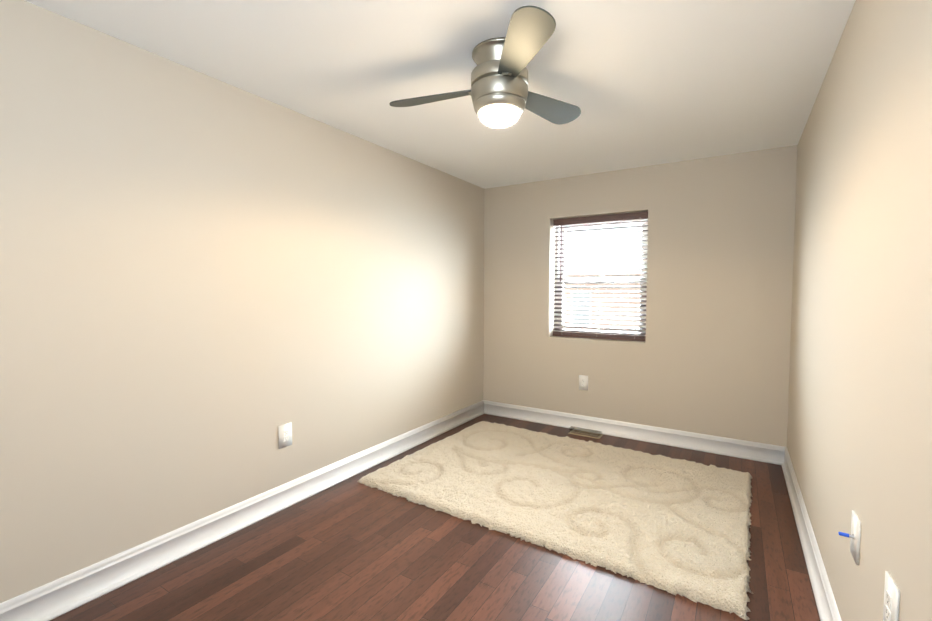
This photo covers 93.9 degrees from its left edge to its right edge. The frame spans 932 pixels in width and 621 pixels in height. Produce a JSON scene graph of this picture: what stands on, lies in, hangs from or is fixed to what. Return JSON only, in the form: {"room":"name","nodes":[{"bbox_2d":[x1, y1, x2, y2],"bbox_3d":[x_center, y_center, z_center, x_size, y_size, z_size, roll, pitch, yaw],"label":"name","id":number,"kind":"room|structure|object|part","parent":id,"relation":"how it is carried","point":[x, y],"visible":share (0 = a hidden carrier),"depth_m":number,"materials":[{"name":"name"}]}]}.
{"room":"empty bedroom","nodes":[
{"label":"empty bedroom","id":0,"kind":"room"},
{"bbox_2d":[0,0,483,602],"bbox_3d":[-1.095,-0.015,2.828,0.150,2.440,4.930,2,3,32],"label":"wall","id":1,"kind":"structure","parent":0,"point":[208,284],"depth_m":2.19,"materials":[{"name":"beige paint"}]},
{"bbox_2d":[0,400,483,620],"bbox_3d":[-1.021,1.136,2.829,0.032,0.140,4.630,2,3,32],"label":"baseboard","id":2,"kind":"structure","parent":1,"relation":"attached to","point":[54,599],"depth_m":2.24,"materials":[{"name":"white paint"}]},
{"bbox_2d":[278,422,291,448],"bbox_3d":[-1.113,0.770,2.685,0.010,0.140,0.089,2,3,32],"label":"outlet","id":3,"kind":"object","parent":1,"relation":"attached to","point":[285,434],"visible":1,"depth_m":2.68,"materials":[{"name":"white plastic"}]},
{"bbox_2d":[50,414,819,620],"bbox_3d":[0.163,1.287,2.213,3.000,0.100,5.130,2,3,32],"label":"floor","id":4,"kind":"structure","parent":0,"point":[351,549],"depth_m":2.05,"materials":[{"name":"brown wood"}]},
{"bbox_2d":[357,421,752,619],"bbox_3d":[0.653,1.170,3.094,2.345,0.061,1.736,2,3,32],"label":"rug","id":5,"kind":"object","parent":4,"relation":"on","point":[675,526],"visible":1,"depth_m":2.71,"materials":[{"name":"beige carpet"}]},
{"bbox_2d":[568,426,602,438],"bbox_3d":[1.121,1.143,4.083,0.292,0.076,0.142,2,3,32],"label":"floor vent","id":6,"kind":"object","parent":4,"relation":"in","point":[572,429],"visible":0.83,"depth_m":4.09,"materials":[{"name":"beige metal"}]},
{"bbox_2d":[24,0,855,188],"bbox_3d":[0.171,-1.251,2.104,3.000,0.100,5.130,2,3,32],"label":"ceiling","id":7,"kind":"structure","parent":0,"point":[640,83],"depth_m":2.15,"materials":[{"name":"white paint"}]},
{"bbox_2d":[389,6,580,127],"bbox_3d":[0.116,-1.034,2.117,0.974,0.334,1.000,2,3,32],"label":"ceiling fan","id":8,"kind":"object","parent":7,"relation":"hanging from","point":[500,94],"visible":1,"depth_m":1.93,"materials":[{"name":"silver metal"}]},
{"bbox_2d":[483,145,797,446],"bbox_3d":[1.404,-0.063,4.137,2.700,2.440,0.240,2,3,32],"label":"wall","id":9,"kind":"structure","parent":0,"point":[710,355],"depth_m":3.75,"materials":[{"name":"beige paint"}]},
{"bbox_2d":[579,375,587,389],"bbox_3d":[1.131,0.695,4.191,0.089,0.140,0.010,2,3,32],"label":"outlet","id":10,"kind":"object","parent":9,"relation":"attached to","point":[583,382],"visible":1,"depth_m":4.19,"materials":[{"name":"white plastic"}]},
{"bbox_2d":[553,211,647,340],"bbox_3d":[1.292,-0.318,4.220,0.894,1.173,0.141,2,3,32],"label":"window blind","id":11,"kind":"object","parent":9,"relation":"in","point":[605,304],"depth_m":4.17,"materials":[{"name":"white plastic"}]},
{"bbox_2d":[560,224,561,280],"bbox_3d":[0.949,-0.575,4.341,0.012,0.572,0.019,2,3,32],"label":"blind wand","id":12,"kind":"object","parent":11,"relation":"hanging from","point":[561,246],"visible":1,"depth_m":4.34,"materials":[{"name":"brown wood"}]},
{"bbox_2d":[563,243,564,331],"bbox_3d":[0.986,-0.314,4.371,0.002,1.111,0.002,2,3,32],"label":"blind cord","id":13,"kind":"object","parent":11,"relation":"hanging from","point":[564,243],"depth_m":4.39,"materials":[{"name":"beige fabric"}]},
{"bbox_2d":[596,222,599,336],"bbox_3d":[1.260,-0.304,4.169,0.002,1.111,0.002,2,3,32],"label":"blind cord","id":14,"kind":"object","parent":11,"relation":"hanging from","point":[597,274],"depth_m":4.17,"materials":[{"name":"beige fabric"}]},
{"bbox_3d":[1.272,-0.316,4.188,0.894,1.173,0.066,2,3,32],"label":"window blind rails","id":15,"kind":"part","parent":11,"relation":"part of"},
{"bbox_2d":[634,235,637,338],"bbox_3d":[1.555,-0.296,3.986,0.002,1.111,0.002,2,3,32],"label":"blind cord","id":16,"kind":"object","parent":11,"relation":"hanging from","point":[636,235],"depth_m":3.99,"materials":[{"name":"beige fabric"}]},
{"bbox_2d":[637,218,640,279],"bbox_3d":[1.574,-0.559,3.947,0.010,0.560,0.002,2,3,32],"label":"blind cord","id":17,"kind":"object","parent":11,"relation":"hanging from","point":[640,218],"depth_m":3.95,"materials":[{"name":"white fabric"}]},
{"bbox_2d":[554,218,647,335],"bbox_3d":[1.319,-0.319,4.262,0.910,1.180,0.080,2,3,32],"label":"window","id":18,"kind":"structure","parent":9,"relation":"in","point":[642,265],"depth_m":4.27,"materials":[{"name":"white"}]},
{"bbox_2d":[484,400,785,464],"bbox_3d":[1.328,1.091,4.071,2.700,0.140,0.032,2,3,32],"label":"baseboard","id":19,"kind":"structure","parent":9,"relation":"attached to","point":[756,451],"depth_m":3.88,"materials":[{"name":"white paint"}]},
{"bbox_2d":[787,0,931,620],"bbox_3d":[1.323,0.058,1.320,0.150,2.440,4.930,2,3,32],"label":"wall","id":20,"kind":"structure","parent":0,"point":[859,435],"depth_m":1.37,"materials":[{"name":"beige paint"}]},
{"bbox_2d":[781,447,841,620],"bbox_3d":[1.242,1.204,1.417,0.032,0.140,4.630,2,3,32],"label":"baseboard","id":21,"kind":"structure","parent":20,"relation":"attached to","point":[827,607],"depth_m":2.12,"materials":[{"name":"white paint"}]},
{"bbox_2d":[838,510,860,564],"bbox_3d":[1.258,0.741,1.435,0.046,0.140,0.089,2,3,32],"label":"cable jack","id":22,"kind":"object","parent":20,"relation":"attached to","point":[855,535],"visible":1,"depth_m":1.41,"materials":[{"name":"white plastic"}]},
{"bbox_2d":[883,571,899,620],"bbox_3d":[1.067,0.747,1.095,0.010,0.140,0.089,2,3,32],"label":"outlet","id":23,"kind":"object","parent":20,"relation":"attached to","point":[891,601],"visible":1,"depth_m":1.08,"materials":[{"name":"white plastic"}]},
{"label":"outside","id":24,"kind":"structure","parent":0,"visible":0},
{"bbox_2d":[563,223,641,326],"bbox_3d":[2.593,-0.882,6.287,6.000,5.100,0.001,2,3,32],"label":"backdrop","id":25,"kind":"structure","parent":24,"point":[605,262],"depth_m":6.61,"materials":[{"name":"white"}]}
]}

